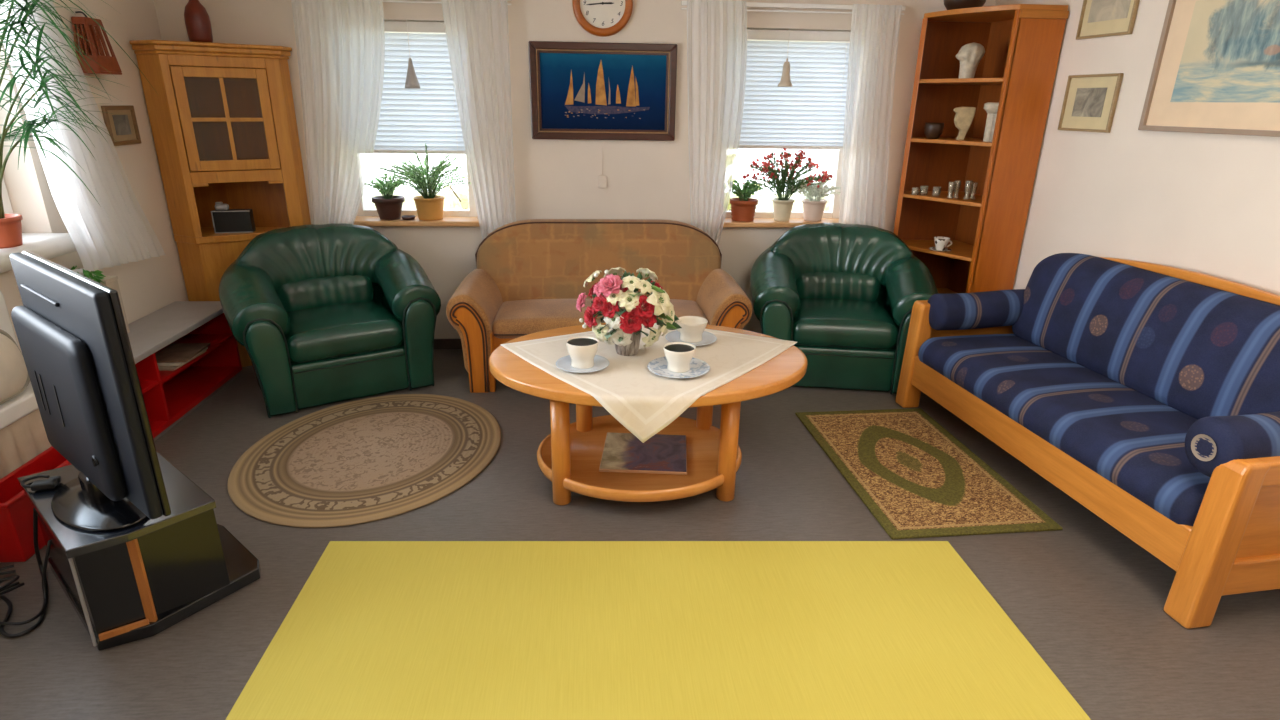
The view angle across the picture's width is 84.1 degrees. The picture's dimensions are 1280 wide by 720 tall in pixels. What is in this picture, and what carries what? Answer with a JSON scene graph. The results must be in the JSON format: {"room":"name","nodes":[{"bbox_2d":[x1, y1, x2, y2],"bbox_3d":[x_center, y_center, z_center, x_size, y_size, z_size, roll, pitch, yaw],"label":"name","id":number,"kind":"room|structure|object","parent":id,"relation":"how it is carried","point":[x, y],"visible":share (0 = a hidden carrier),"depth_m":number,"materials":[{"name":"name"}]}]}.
{"room":"living room","nodes":[
{"label":"living room","id":0,"kind":"room"},
{"bbox_2d":[0,0,188,352],"bbox_3d":[-2.662,-0.141,1.223,0.240,2.550,6.550,-1,20,-4],"label":"wall","id":1,"kind":"structure","parent":0,"point":[146,286],"depth_m":3.75,"materials":[{"name":"paint"}]},
{"bbox_2d":[0,291,17,345],"bbox_3d":[-2.574,0.045,2.338,0.086,0.300,1.240,-1,20,-4],"label":"radiator","id":2,"kind":"object","parent":1,"relation":"attached to","point":[5,321],"visible":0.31,"depth_m":2.88,"materials":[{"name":"white paint"}]},
{"bbox_2d":[0,178,76,272],"bbox_3d":[-2.627,-0.640,1.774,0.315,1.288,2.720,-1,20,-4],"label":"window","id":3,"kind":"structure","parent":1,"relation":"in","point":[45,245],"depth_m":3.10,"materials":[{"name":"white paint"}]},
{"bbox_2d":[0,0,156,248],"bbox_3d":[-2.371,-1.072,2.795,0.613,1.236,1.119,9,21,21],"label":"potted palm","id":4,"kind":"object","parent":3,"relation":"on","point":[10,224],"visible":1,"depth_m":2.85,"materials":[{"name":"plant"}]},
{"bbox_2d":[0,214,22,248],"bbox_3d":[-2.643,-0.529,2.923,0.176,0.120,0.176,-1,20,-4],"label":"pot","id":5,"kind":"object","parent":4,"relation":"attached to","point":[10,224],"depth_m":2.91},
{"bbox_2d":[71,266,105,283],"bbox_3d":[-2.622,-0.380,3.330,0.193,0.120,0.190,-14,25,-35],"label":"potted plant","id":6,"kind":"object","parent":1,"relation":"attached to","point":[86,273],"visible":0.23,"depth_m":3.34,"materials":[{"name":"green plant"}]},
{"bbox_2d":[71,11,121,74],"bbox_3d":[-2.657,-1.542,3.454,0.104,0.280,0.180,-1,20,-4],"label":"wall lantern","id":7,"kind":"object","parent":1,"relation":"attached to","point":[94,48],"visible":0.95,"depth_m":3.42,"materials":[{"name":"wood"}]},
{"bbox_2d":[101,105,140,145],"bbox_3d":[-2.713,-1.229,3.719,0.017,0.195,0.250,-1,20,-4],"label":"picture","id":8,"kind":"object","parent":1,"relation":"attached to","point":[124,130],"visible":0.85,"depth_m":3.71,"materials":[{"name":"brown wood"}]},
{"bbox_2d":[112,115,131,134],"bbox_3d":[-2.714,-1.232,3.720,0.003,0.100,0.125,-1,20,-4],"label":"print","id":9,"kind":"object","parent":8,"relation":"attached to","point":[121,125],"depth_m":3.71},
{"bbox_3d":[-2.512,-1.381,1.608,0.136,0.022,3.100,-1,20,-4],"label":"rail","id":10,"kind":"object","parent":1,"relation":"attached to","visible":0},
{"bbox_2d":[0,0,164,270],"bbox_3d":[-2.552,-1.146,3.206,0.136,1.515,0.742,-2,20,-8],"label":"sheer curtain","id":11,"kind":"object","parent":10,"relation":"hanging from","point":[115,231],"visible":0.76,"depth_m":3.23,"materials":[{"name":"fabric"}]},
{"bbox_2d":[154,0,995,338],"bbox_3d":[-0.313,-1.327,4.582,5.532,2.550,0.240,-1,20,-4],"label":"wall","id":12,"kind":"structure","parent":0,"point":[554,178],"depth_m":4.45,"materials":[{"name":"paint"}]},
{"bbox_2d":[405,20,419,87],"bbox_3d":[-1.369,-1.815,4.219,0.092,0.374,0.092,-1,20,-4],"label":"ornament","id":13,"kind":"object","parent":12,"relation":"hanging from","point":[411,78],"visible":1,"depth_m":4.24,"materials":[{"name":"grey ceramic"}]},
{"bbox_2d":[354,32,479,226],"bbox_3d":[-1.450,-1.447,4.400,0.920,1.193,0.265,-1,20,-4],"label":"window","id":14,"kind":"structure","parent":12,"relation":"in","point":[365,217],"depth_m":4.57,"materials":[{"name":"white paint"}]},
{"bbox_2d":[366,173,404,219],"bbox_3d":[-1.596,-1.040,4.495,0.239,0.289,0.216,-12,24,-32],"label":"potted plant","id":15,"kind":"object","parent":14,"relation":"on","point":[388,206],"visible":0.95,"depth_m":4.47,"materials":[{"name":"ceramic"}]},
{"bbox_2d":[401,215,415,219],"bbox_3d":[-1.479,-0.910,4.538,0.090,0.019,0.090,-1,20,-4],"label":"saucer","id":16,"kind":"object","parent":14,"relation":"on","point":[405,217],"visible":1,"depth_m":4.52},
{"bbox_2d":[373,21,465,153],"bbox_3d":[-1.448,-1.656,4.343,0.800,0.754,0.050,-1,20,-4],"label":"window blind","id":17,"kind":"object","parent":14,"relation":"attached to","point":[409,118],"visible":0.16,"depth_m":4.37,"materials":[{"name":"white paint"}]},
{"bbox_2d":[379,143,470,220],"bbox_3d":[-1.349,-1.113,4.447,0.585,0.468,0.283,-1,20,-4],"label":"potted plant","id":18,"kind":"object","parent":14,"relation":"on","point":[429,206],"visible":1,"depth_m":4.46,"materials":[{"name":"plant"}]},
{"bbox_2d":[382,0,511,4],"bbox_3d":[-1.363,-2.078,4.077,1.240,0.050,0.051,-1,20,-4],"label":"rail","id":19,"kind":"object","parent":12,"relation":"attached to","point":[395,1],"visible":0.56,"depth_m":4.07,"materials":[{"name":"white paint"}]},
{"bbox_2d":[291,0,384,224],"bbox_3d":[-1.753,-1.393,4.219,0.568,1.440,0.068,-1,20,-4],"label":"sheer curtain","id":20,"kind":"object","parent":19,"relation":"hanging from","point":[340,44],"visible":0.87,"depth_m":4.17,"materials":[{"name":"fabric"}]},
{"bbox_2d":[441,0,515,240],"bbox_3d":[-0.955,-1.404,4.282,0.372,1.440,0.056,-1,20,-4],"label":"sheer curtain","id":21,"kind":"object","parent":19,"relation":"hanging from","point":[477,31],"visible":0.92,"depth_m":4.23,"materials":[{"name":"fabric"}]},
{"bbox_2d":[434,339,461,348],"bbox_3d":[-0.322,-0.118,4.887,4.932,0.070,0.016,-1,20,-4],"label":"baseboard","id":22,"kind":"structure","parent":12,"relation":"attached to","point":[438,343],"depth_m":4.81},
{"bbox_2d":[528,41,676,140],"bbox_3d":[-0.222,-1.633,4.331,0.887,0.555,0.029,-1,20,-4],"label":"picture","id":23,"kind":"object","parent":12,"relation":"attached to","point":[579,90],"visible":1,"depth_m":4.33,"materials":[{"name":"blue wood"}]},
{"bbox_2d":[539,53,666,129],"bbox_3d":[-0.223,-1.636,4.339,0.767,0.435,0.005,-1,20,-4],"label":"painting","id":24,"kind":"object","parent":23,"relation":"attached to","point":[578,91],"depth_m":4.34,"materials":[{"name":"paint"}]},
{"bbox_2d":[572,0,632,36],"bbox_3d":[-0.219,-2.091,4.163,0.356,0.356,0.034,-1,20,-4],"label":"wall clock","id":25,"kind":"object","parent":12,"relation":"attached to","point":[601,18],"visible":1,"depth_m":4.18,"materials":[{"name":"orange wood"}]},
{"bbox_2d":[598,151,606,187],"bbox_3d":[-0.239,-1.235,4.486,0.056,0.292,0.012,-1,20,-4],"label":"wall plate","id":26,"kind":"object","parent":12,"relation":"attached to","point":[602,180],"visible":1,"depth_m":4.51,"materials":[{"name":"paint"}]},
{"bbox_2d":[723,40,845,227],"bbox_3d":[0.949,-1.470,4.566,0.990,1.193,0.265,-1,20,-4],"label":"window","id":27,"kind":"structure","parent":12,"relation":"in","point":[762,219],"depth_m":4.75,"materials":[{"name":"white paint"}]},
{"bbox_2d":[730,180,763,221],"bbox_3d":[0.690,-1.056,4.681,0.219,0.260,0.210,-17,27,-40],"label":"potted plant","id":28,"kind":"object","parent":27,"relation":"on","point":[743,208],"visible":0.99,"depth_m":4.63,"materials":[{"name":"ceramic"}]},
{"bbox_2d":[741,148,832,220],"bbox_3d":[0.961,-1.136,4.611,0.619,0.466,0.271,-1,20,-4],"label":"potted plant","id":29,"kind":"object","parent":27,"relation":"on","point":[782,205],"visible":1,"depth_m":4.62,"materials":[{"name":"plant"}]},
{"bbox_2d":[739,29,850,149],"bbox_3d":[0.952,-1.703,4.499,0.870,0.701,0.050,-1,20,-4],"label":"window blind","id":30,"kind":"object","parent":27,"relation":"attached to","point":[810,113],"visible":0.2,"depth_m":4.50,"materials":[{"name":"white paint"}]},
{"bbox_2d":[786,174,839,221],"bbox_3d":[1.155,-1.075,4.668,0.406,0.318,0.206,-1,20,-4],"label":"potted plant","id":31,"kind":"object","parent":27,"relation":"on","point":[813,208],"visible":0.91,"depth_m":4.66,"materials":[{"name":"white plant"}]},
{"bbox_2d":[778,29,792,86],"bbox_3d":[0.906,-1.857,4.368,0.092,0.329,0.092,-1,20,-4],"label":"ornament","id":32,"kind":"object","parent":12,"relation":"hanging from","point":[785,81],"visible":1,"depth_m":4.38,"materials":[{"name":"beige ceramic"}]},
{"bbox_2d":[681,0,905,14],"bbox_3d":[0.916,-2.099,4.234,1.350,0.050,0.051,-1,20,-4],"label":"rail","id":33,"kind":"object","parent":12,"relation":"attached to","point":[748,4],"visible":0.49,"depth_m":4.21,"materials":[{"name":"white paint"}]},
{"bbox_2d":[687,0,746,244],"bbox_3d":[0.446,-1.415,4.374,0.369,1.440,0.062,-1,20,-4],"label":"sheer curtain","id":34,"kind":"object","parent":33,"relation":"hanging from","point":[716,29],"visible":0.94,"depth_m":4.31,"materials":[{"name":"fabric"}]},
{"bbox_2d":[839,4,901,228],"bbox_3d":[1.434,-1.425,4.444,0.372,1.440,0.062,-1,20,-4],"label":"sheer curtain","id":35,"kind":"object","parent":33,"relation":"hanging from","point":[874,36],"visible":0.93,"depth_m":4.41,"materials":[{"name":"fabric"}]},
{"bbox_2d":[0,349,1279,719],"bbox_3d":[0.238,1.059,1.925,6.220,0.100,7.050,-1,20,-4],"label":"floor","id":36,"kind":"structure","parent":0,"point":[1089,599],"depth_m":2.61,"materials":[{"name":"carpet"}]},
{"bbox_2d":[0,564,13,570],"bbox_3d":[-2.268,0.733,2.442,0.167,0.026,0.104,-1,20,-4],"label":"power cable","id":37,"kind":"object","parent":36,"relation":"on","point":[9,566],"visible":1,"depth_m":2.48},
{"bbox_2d":[0,570,15,574],"bbox_3d":[-2.243,0.739,2.379,0.110,0.040,0.205,9,22,21],"label":"power cable","id":38,"kind":"object","parent":36,"relation":"on","point":[11,571],"visible":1,"depth_m":2.44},
{"bbox_2d":[0,575,24,595],"bbox_3d":[-2.091,0.749,2.292,0.083,0.050,0.153,8,21,18],"label":"power cable","id":39,"kind":"object","parent":36,"relation":"on","point":[16,585],"visible":1,"depth_m":2.33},
{"bbox_2d":[0,508,47,637],"bbox_3d":[-2.031,0.676,2.321,0.362,0.281,0.204,16,25,35],"label":"power cable","id":40,"kind":"object","parent":36,"relation":"on","point":[6,600],"visible":0.89,"depth_m":2.36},
{"bbox_2d":[0,540,50,624],"bbox_3d":[-2.014,0.743,2.238,0.140,0.190,0.331,16,25,35],"label":"power cable","id":41,"kind":"object","parent":36,"relation":"on","point":[49,541],"visible":0.99,"depth_m":2.36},
{"bbox_2d":[0,381,51,478],"bbox_3d":[-2.501,0.458,2.611,0.240,0.480,0.980,-1,20,-4],"label":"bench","id":42,"kind":"object","parent":36,"relation":"on","point":[23,437],"visible":0.22,"depth_m":2.77,"materials":[{"name":"fabric"}]},
{"bbox_2d":[0,329,29,404],"bbox_3d":[-2.462,0.043,2.633,0.135,0.275,0.410,-1,20,-4],"label":"pillow","id":43,"kind":"object","parent":42,"relation":"on","point":[14,377],"visible":0.97,"depth_m":2.73,"materials":[{"name":"beige fabric"}]},
{"bbox_2d":[0,446,71,561],"bbox_3d":[-2.311,0.529,2.768,0.160,0.244,0.544,-1,20,-4],"label":"plastic crate","id":44,"kind":"object","parent":36,"relation":"on","point":[16,510],"visible":0.34,"depth_m":2.58,"materials":[{"name":"red plastic"}]},
{"bbox_2d":[18,452,260,650],"bbox_3d":[-1.700,0.581,2.444,0.678,0.374,0.505,17,26,38],"label":"stand","id":45,"kind":"object","parent":36,"relation":"on","point":[136,582],"visible":0.87,"depth_m":2.22,"materials":[{"name":"black metal"}]},
{"bbox_2d":[21,475,61,490],"bbox_3d":[-1.975,0.400,2.337,0.137,0.026,0.085,7,21,17],"label":"plug","id":46,"kind":"object","parent":45,"relation":"on","point":[45,484],"visible":1,"depth_m":2.31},
{"bbox_2d":[9,251,170,530],"bbox_3d":[-1.693,0.100,2.130,0.776,0.744,0.255,16,25,35],"label":"television","id":47,"kind":"object","parent":45,"relation":"on","point":[70,326],"visible":1,"depth_m":2.02,"materials":[{"name":"plastic"}]},
{"bbox_2d":[33,370,45,409],"bbox_3d":[-1.906,0.097,2.255,0.029,0.140,0.004,16,25,35],"label":"vent","id":48,"kind":"object","parent":47,"relation":"attached to","point":[35,374],"depth_m":2.25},
{"bbox_2d":[38,374,50,414],"bbox_3d":[-1.866,0.107,2.226,0.029,0.140,0.004,16,25,35],"label":"vent","id":49,"kind":"object","parent":47,"relation":"attached to","point":[38,374],"depth_m":2.22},
{"bbox_2d":[53,384,64,426],"bbox_3d":[-1.756,0.138,2.146,0.029,0.140,0.004,16,25,35],"label":"vent","id":50,"kind":"object","parent":47,"relation":"attached to","point":[58,402],"depth_m":2.14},
{"bbox_2d":[91,455,98,466],"bbox_3d":[-1.568,0.293,2.046,0.042,0.040,0.010,16,25,35],"label":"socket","id":51,"kind":"object","parent":47,"relation":"attached to","point":[95,458],"depth_m":2.04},
{"bbox_2d":[128,301,241,441],"bbox_3d":[-2.530,0.068,3.715,0.340,0.456,1.180,-1,20,-4],"label":"shelf unit","id":52,"kind":"object","parent":36,"relation":"on","point":[169,397],"visible":0.43,"depth_m":3.88,"materials":[{"name":"red laminate"}]},
{"bbox_2d":[100,276,129,332],"bbox_3d":[-2.621,-0.264,3.523,0.066,0.293,0.096,-1,20,-4],"label":"box","id":53,"kind":"object","parent":52,"relation":"on","point":[110,281],"visible":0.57,"depth_m":3.51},
{"bbox_2d":[158,350,205,370],"bbox_3d":[-2.502,-0.003,3.787,0.210,0.012,0.300,0,20,-1],"label":"magazine","id":54,"kind":"object","parent":52,"relation":"in","point":[165,368],"visible":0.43,"depth_m":3.66,"materials":[{"name":"paper"}]},
{"bbox_2d":[157,347,207,365],"bbox_3d":[-2.491,-0.021,3.803,0.205,0.012,0.280,-1,20,-4],"label":"magazine","id":55,"kind":"object","parent":54,"relation":"on","point":[180,363],"visible":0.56,"depth_m":3.68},
{"bbox_2d":[155,343,210,362],"bbox_3d":[-2.480,-0.039,3.818,0.200,0.012,0.290,-2,20,-7],"label":"magazine","id":56,"kind":"object","parent":55,"relation":"on","point":[177,352],"visible":0.8,"depth_m":3.81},
{"bbox_2d":[129,40,310,366],"bbox_3d":[-2.386,-0.869,4.234,0.718,1.866,0.427,-1,20,-4],"label":"tall cabinet","id":57,"kind":"object","parent":36,"relation":"on","point":[222,117],"visible":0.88,"depth_m":4.15,"materials":[{"name":"brown wood"}]},
{"bbox_2d":[184,0,212,42],"bbox_3d":[-2.432,-1.885,3.895,0.124,0.272,0.124,-1,20,-4],"label":"bottle","id":58,"kind":"object","parent":57,"relation":"on","point":[196,17],"visible":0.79,"depth_m":3.87,"materials":[{"name":"brown ceramic"}]},
{"bbox_2d":[179,117,262,121],"bbox_3d":[-2.397,-1.380,4.086,0.625,0.018,0.312,-1,20,-4],"label":"shelf","id":59,"kind":"object","parent":57,"relation":"attached to","point":[194,119],"depth_m":4.03,"materials":[{"name":"brown wood"}]},
{"bbox_2d":[211,209,255,232],"bbox_3d":[-2.431,-0.832,4.251,0.209,0.132,0.073,-4,21,-13],"label":"box","id":60,"kind":"object","parent":57,"relation":"in","point":[230,220],"visible":1,"depth_m":4.22,"materials":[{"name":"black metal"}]},
{"bbox_2d":[215,202,228,209],"bbox_3d":[-2.474,-0.911,4.199,0.072,0.048,0.040,-3,20,-9],"label":"gadget","id":61,"kind":"object","parent":60,"relation":"on","point":[219,205],"visible":1,"depth_m":4.18,"materials":[{"name":"silver metal"}]},
{"bbox_2d":[219,223,440,417],"bbox_3d":[-1.779,-0.296,4.105,1.096,0.895,0.775,-12,24,-31],"label":"leather armchair","id":62,"kind":"object","parent":36,"relation":"on","point":[322,314],"visible":1,"depth_m":3.97,"materials":[{"name":"leather"}]},
{"bbox_2d":[235,223,397,291],"bbox_3d":[-1.895,-0.595,4.192,0.876,0.398,0.324,-12,24,-31],"label":"backrest","id":63,"kind":"object","parent":62,"relation":"on","point":[333,257],"depth_m":4.13,"materials":[{"name":"green leather"}]},
{"bbox_2d":[277,274,374,311],"bbox_3d":[-1.866,-0.398,4.212,0.550,0.233,0.198,-12,24,-31],"label":"lumbar pillow","id":64,"kind":"object","parent":62,"relation":"on","point":[296,292],"depth_m":4.13,"materials":[{"name":"green leather"}]},
{"bbox_2d":[284,300,403,363],"bbox_3d":[-1.729,-0.184,4.062,0.620,0.202,0.570,-12,24,-31],"label":"seat cushion","id":65,"kind":"object","parent":62,"relation":"on","point":[326,331],"depth_m":3.90,"materials":[{"name":"green leather"}]},
{"bbox_2d":[227,394,500,527],"bbox_3d":[-1.283,0.427,3.431,1.188,0.012,1.356,3,20,6],"label":"oval rug","id":66,"kind":"object","parent":36,"relation":"on","point":[380,457],"visible":1,"depth_m":3.30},
{"bbox_2d":[446,219,751,392],"bbox_3d":[-0.239,-0.355,4.319,1.731,0.905,0.686,-1,20,-4],"label":"fabric sofa","id":67,"kind":"object","parent":36,"relation":"on","point":[529,276],"visible":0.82,"depth_m":4.35,"materials":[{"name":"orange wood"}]},
{"bbox_2d":[476,219,720,301],"bbox_3d":[-0.252,-0.591,4.471,1.530,0.565,0.238,-1,20,-4],"label":"backrest","id":68,"kind":"object","parent":67,"relation":"on","point":[530,259],"depth_m":4.37,"materials":[{"name":"fabric"}]},
{"bbox_2d":[492,299,708,337],"bbox_3d":[-0.238,-0.275,4.311,1.256,0.140,0.550,-1,20,-4],"label":"seat cushion","id":69,"kind":"object","parent":67,"relation":"on","point":[511,318],"depth_m":4.14,"materials":[{"name":"brown fabric"}]},
{"bbox_2d":[489,323,807,504],"bbox_3d":[0.037,0.231,3.238,1.400,0.552,0.994,-1,20,-4],"label":"coffee table","id":70,"kind":"object","parent":36,"relation":"on","point":[570,456],"visible":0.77,"depth_m":2.97,"materials":[{"name":"brown wood"}]},
{"bbox_2d":[537,415,741,501],"bbox_3d":[-0.002,0.422,3.219,0.924,0.055,0.776,-1,20,-4],"label":"shelf","id":71,"kind":"object","parent":70,"relation":"attached to","point":[587,441],"depth_m":3.03,"materials":[{"name":"brown wood"}]},
{"bbox_2d":[599,432,686,474],"bbox_3d":[0.021,0.416,3.189,0.375,0.013,0.360,2,20,3],"label":"magazine","id":72,"kind":"object","parent":70,"relation":"on","point":[622,452],"visible":0.95,"depth_m":3.15,"materials":[{"name":"paper"}]},
{"bbox_2d":[500,323,796,442],"bbox_3d":[0.106,0.037,3.224,1.144,0.184,0.986,-15,25,-37],"label":"tablecloth","id":73,"kind":"object","parent":70,"relation":"on","point":[645,402],"visible":0.64,"depth_m":2.90,"materials":[{"name":"fabric"}]},
{"bbox_2d":[556,355,608,372],"bbox_3d":[-0.240,0.018,2.966,0.224,0.016,0.224,-1,20,-4],"label":"saucer","id":74,"kind":"object","parent":73,"relation":"on","point":[564,363],"visible":0.62,"depth_m":2.95,"materials":[{"name":"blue ceramic"}]},
{"bbox_2d":[566,336,598,368],"bbox_3d":[-0.238,-0.029,2.950,0.138,0.106,0.135,-7,22,-22],"label":"coffee cup","id":75,"kind":"object","parent":74,"relation":"on","point":[582,350],"visible":1,"depth_m":2.92,"materials":[{"name":"beige ceramic"}]},
{"bbox_2d":[576,267,681,355],"bbox_3d":[-0.053,-0.205,3.049,0.397,0.385,0.390,-14,25,-35],"label":"flower arrangement","id":76,"kind":"object","parent":73,"relation":"on","point":[626,323],"visible":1,"depth_m":2.93,"materials":[{"name":"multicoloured plant"}]},
{"bbox_2d":[647,356,709,377],"bbox_3d":[0.160,0.033,2.942,0.260,0.016,0.260,-1,20,-4],"label":"saucer","id":77,"kind":"object","parent":73,"relation":"on","point":[698,367],"visible":0.72,"depth_m":2.93,"materials":[{"name":"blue ceramic"}]},
{"bbox_2d":[663,342,695,372],"bbox_3d":[0.162,-0.009,2.928,0.133,0.095,0.136,8,21,19],"label":"coffee cup","id":78,"kind":"object","parent":77,"relation":"on","point":[679,355],"visible":1,"depth_m":2.90,"materials":[{"name":"beige ceramic"}]},
{"bbox_2d":[665,330,716,345],"bbox_3d":[0.238,-0.099,3.310,0.240,0.016,0.240,-1,20,-4],"label":"saucer","id":79,"kind":"object","parent":73,"relation":"on","point":[674,336],"visible":0.48,"depth_m":3.31,"materials":[{"name":"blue ceramic"}]},
{"bbox_2d":[675,316,707,342],"bbox_3d":[0.238,-0.140,3.295,0.147,0.092,0.147,-2,20,-7],"label":"coffee cup","id":80,"kind":"object","parent":79,"relation":"on","point":[692,329],"visible":0.88,"depth_m":3.26,"materials":[{"name":"beige ceramic"}]},
{"bbox_2d":[226,541,1090,719],"bbox_3d":[0.067,0.996,1.934,2.384,0.006,1.834,-1,20,-4],"label":"mat","id":81,"kind":"object","parent":36,"relation":"on","point":[377,630],"visible":1,"depth_m":2.25,"materials":[{"name":"fabric"}]},
{"bbox_2d":[750,223,937,394],"bbox_3d":[1.228,-0.357,4.401,1.096,0.895,0.775,3,20,6],"label":"leather armchair","id":82,"kind":"object","parent":36,"relation":"on","point":[846,294],"visible":0.91,"depth_m":4.20,"materials":[{"name":"leather"}]},
{"bbox_2d":[796,271,880,301],"bbox_3d":[1.249,-0.465,4.532,0.550,0.233,0.198,3,20,6],"label":"lumbar pillow","id":83,"kind":"object","parent":82,"relation":"on","point":[864,286],"depth_m":4.45,"materials":[{"name":"green leather"}]},
{"bbox_2d":[769,223,912,287],"bbox_3d":[1.259,-0.665,4.521,0.876,0.398,0.324,3,20,6],"label":"backrest","id":84,"kind":"object","parent":82,"relation":"on","point":[821,255],"depth_m":4.43,"materials":[{"name":"green leather"}]},
{"bbox_2d":[792,298,898,349],"bbox_3d":[1.216,-0.241,4.345,0.620,0.202,0.570,3,20,6],"label":"seat cushion","id":85,"kind":"object","parent":82,"relation":"on","point":[820,323],"depth_m":4.11,"materials":[{"name":"green leather"}]},
{"bbox_2d":[795,408,1062,539],"bbox_3d":[1.278,0.487,3.379,0.724,0.012,1.196,-1,20,-6],"label":"rug","id":86,"kind":"object","parent":36,"relation":"on","point":[917,480],"visible":1,"depth_m":3.23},
{"bbox_2d":[893,4,1068,292],"bbox_3d":[1.948,-0.987,4.387,0.568,2.112,0.650,-1,20,-4],"label":"bookcase","id":87,"kind":"object","parent":36,"relation":"on","point":[973,192],"visible":0.71,"depth_m":4.29,"materials":[{"name":"brown wood"}]},
{"bbox_2d":[924,123,943,138],"bbox_3d":[1.793,-1.399,4.335,0.112,0.092,0.112,-1,20,-4],"label":"bowl","id":88,"kind":"object","parent":87,"relation":"on","point":[931,130],"visible":1,"depth_m":4.30,"materials":[{"name":"ceramic"}]},
{"bbox_2d":[929,247,950,250],"bbox_3d":[1.873,-0.689,4.430,0.132,0.009,0.132,-1,20,-4],"label":"saucer","id":89,"kind":"object","parent":87,"relation":"on","point":[931,248],"visible":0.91,"depth_m":4.43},
{"bbox_2d":[934,236,951,250],"bbox_3d":[1.878,-0.722,4.415,0.103,0.075,0.092,14,24,32],"label":"teacup","id":90,"kind":"object","parent":89,"relation":"on","point":[941,243],"visible":1,"depth_m":4.40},
{"bbox_2d":[953,107,975,139],"bbox_3d":[1.912,-1.403,4.212,0.118,0.188,0.040,4,20,10],"label":"bird sculpture","id":91,"kind":"object","parent":87,"relation":"on","point":[964,116],"visible":1,"depth_m":4.19,"materials":[{"name":"ceramic"}]},
{"bbox_2d":[944,0,985,9],"bbox_3d":[1.864,-2.044,4.084,0.232,0.078,0.232,-1,20,-4],"label":"bowl","id":92,"kind":"object","parent":87,"relation":"on","point":[949,4],"visible":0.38,"depth_m":4.01,"materials":[{"name":"brown wood"}]},
{"bbox_2d":[955,42,984,77],"bbox_3d":[1.907,-1.735,4.117,0.158,0.195,0.120,5,20,11],"label":"bust","id":93,"kind":"object","parent":87,"relation":"on","point":[969,56],"visible":0.93,"depth_m":4.08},
{"bbox_2d":[983,102,998,141],"bbox_3d":[2.036,-1.369,4.087,0.132,0.212,0.132,-1,20,-4],"label":"ornament","id":94,"kind":"object","parent":87,"relation":"on","point":[991,108],"visible":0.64,"depth_m":4.06,"materials":[{"name":"ceramic"}]},
{"bbox_2d":[895,253,1279,628],"bbox_3d":[2.021,0.102,3.104,0.795,0.945,1.900,-3,20,-10],"label":"sofa","id":95,"kind":"object","parent":36,"relation":"on","point":[1147,394],"visible":1,"depth_m":2.86,"materials":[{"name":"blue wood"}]},
{"bbox_2d":[918,334,1210,525],"bbox_3d":[1.958,0.210,3.132,0.650,0.190,1.690,-3,20,-10],"label":"seat cushion","id":96,"kind":"object","parent":95,"relation":"on","point":[1125,440],"depth_m":2.93,"materials":[{"name":"fabric"}]},
{"bbox_2d":[1012,253,1279,418],"bbox_3d":[2.269,-0.090,3.079,0.261,0.500,1.690,-3,20,-10],"label":"cushion","id":97,"kind":"object","parent":95,"relation":"on","point":[1191,346],"depth_m":3.01,"materials":[{"name":"fabric"}]},
{"bbox_2d":[996,0,1279,295],"bbox_3d":[2.828,-0.179,1.564,0.200,2.550,6.820,-3,20,-10],"label":"wall","id":98,"kind":"structure","parent":0,"point":[1204,203],"depth_m":3.36,"materials":[{"name":"paint"}]},
{"bbox_2d":[1058,73,1123,132],"bbox_3d":[2.308,-1.321,3.652,0.021,0.276,0.345,-3,20,-10],"label":"picture","id":99,"kind":"object","parent":98,"relation":"attached to","point":[1090,101],"visible":1,"depth_m":3.64,"materials":[{"name":"beige wood"}]},
{"bbox_2d":[1072,88,1106,116],"bbox_3d":[2.309,-1.325,3.651,0.003,0.140,0.200,-3,20,-10],"label":"print","id":100,"kind":"object","parent":99,"relation":"attached to","point":[1089,102],"depth_m":3.65},
{"bbox_2d":[1076,0,1139,39],"bbox_3d":[2.314,-1.746,3.501,0.021,0.280,0.345,-3,20,-10],"label":"picture","id":101,"kind":"object","parent":98,"relation":"attached to","point":[1098,18],"visible":1,"depth_m":3.52,"materials":[{"name":"beige wood"}]},
{"bbox_2d":[1087,0,1130,22],"bbox_3d":[2.315,-1.757,3.495,0.003,0.155,0.250,-3,20,-10],"label":"print","id":102,"kind":"object","parent":101,"relation":"attached to","point":[1098,11],"depth_m":3.50},
{"bbox_2d":[1138,0,1279,136],"bbox_3d":[2.445,-1.247,2.836,0.030,0.660,0.880,-3,20,-10],"label":"picture","id":103,"kind":"object","parent":98,"relation":"attached to","point":[1216,69],"visible":1,"depth_m":2.98},
{"bbox_2d":[1170,0,1279,102],"bbox_3d":[2.447,-1.248,2.837,0.003,0.410,0.630,-3,20,-10],"label":"print","id":104,"kind":"object","parent":103,"relation":"attached to","point":[1229,52],"depth_m":2.92},
{"label":"outside","id":105,"kind":"structure","parent":0,"visible":0},
{"bbox_2d":[364,191,830,210],"bbox_3d":[-0.714,-1.624,10.132,14.000,0.300,10.000,-1,20,-4],"label":"ground","id":106,"kind":"structure","parent":105,"point":[765,203],"depth_m":13.82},
{"bbox_2d":[437,175,468,208],"bbox_3d":[-1.261,-1.161,6.223,1.042,1.492,1.062,-13,24,-34],"label":"shrub","id":107,"kind":"object","parent":106,"relation":"on","point":[462,202],"visible":0.02,"depth_m":5.99,"materials":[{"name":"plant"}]},
{"bbox_2d":[727,175,758,210],"bbox_3d":[0.690,-1.177,6.240,0.955,1.569,1.050,-10,23,-28],"label":"shrub","id":108,"kind":"object","parent":106,"relation":"on","point":[729,204],"visible":0.02,"depth_m":5.92,"materials":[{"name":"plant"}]},
{"bbox_2d":[800,197,830,210],"bbox_3d":[1.639,-1.092,6.653,1.017,1.154,0.894,-1,20,-4],"label":"shrub","id":109,"kind":"object","parent":106,"relation":"on","point":[827,206],"visible":0.02,"depth_m":6.34,"materials":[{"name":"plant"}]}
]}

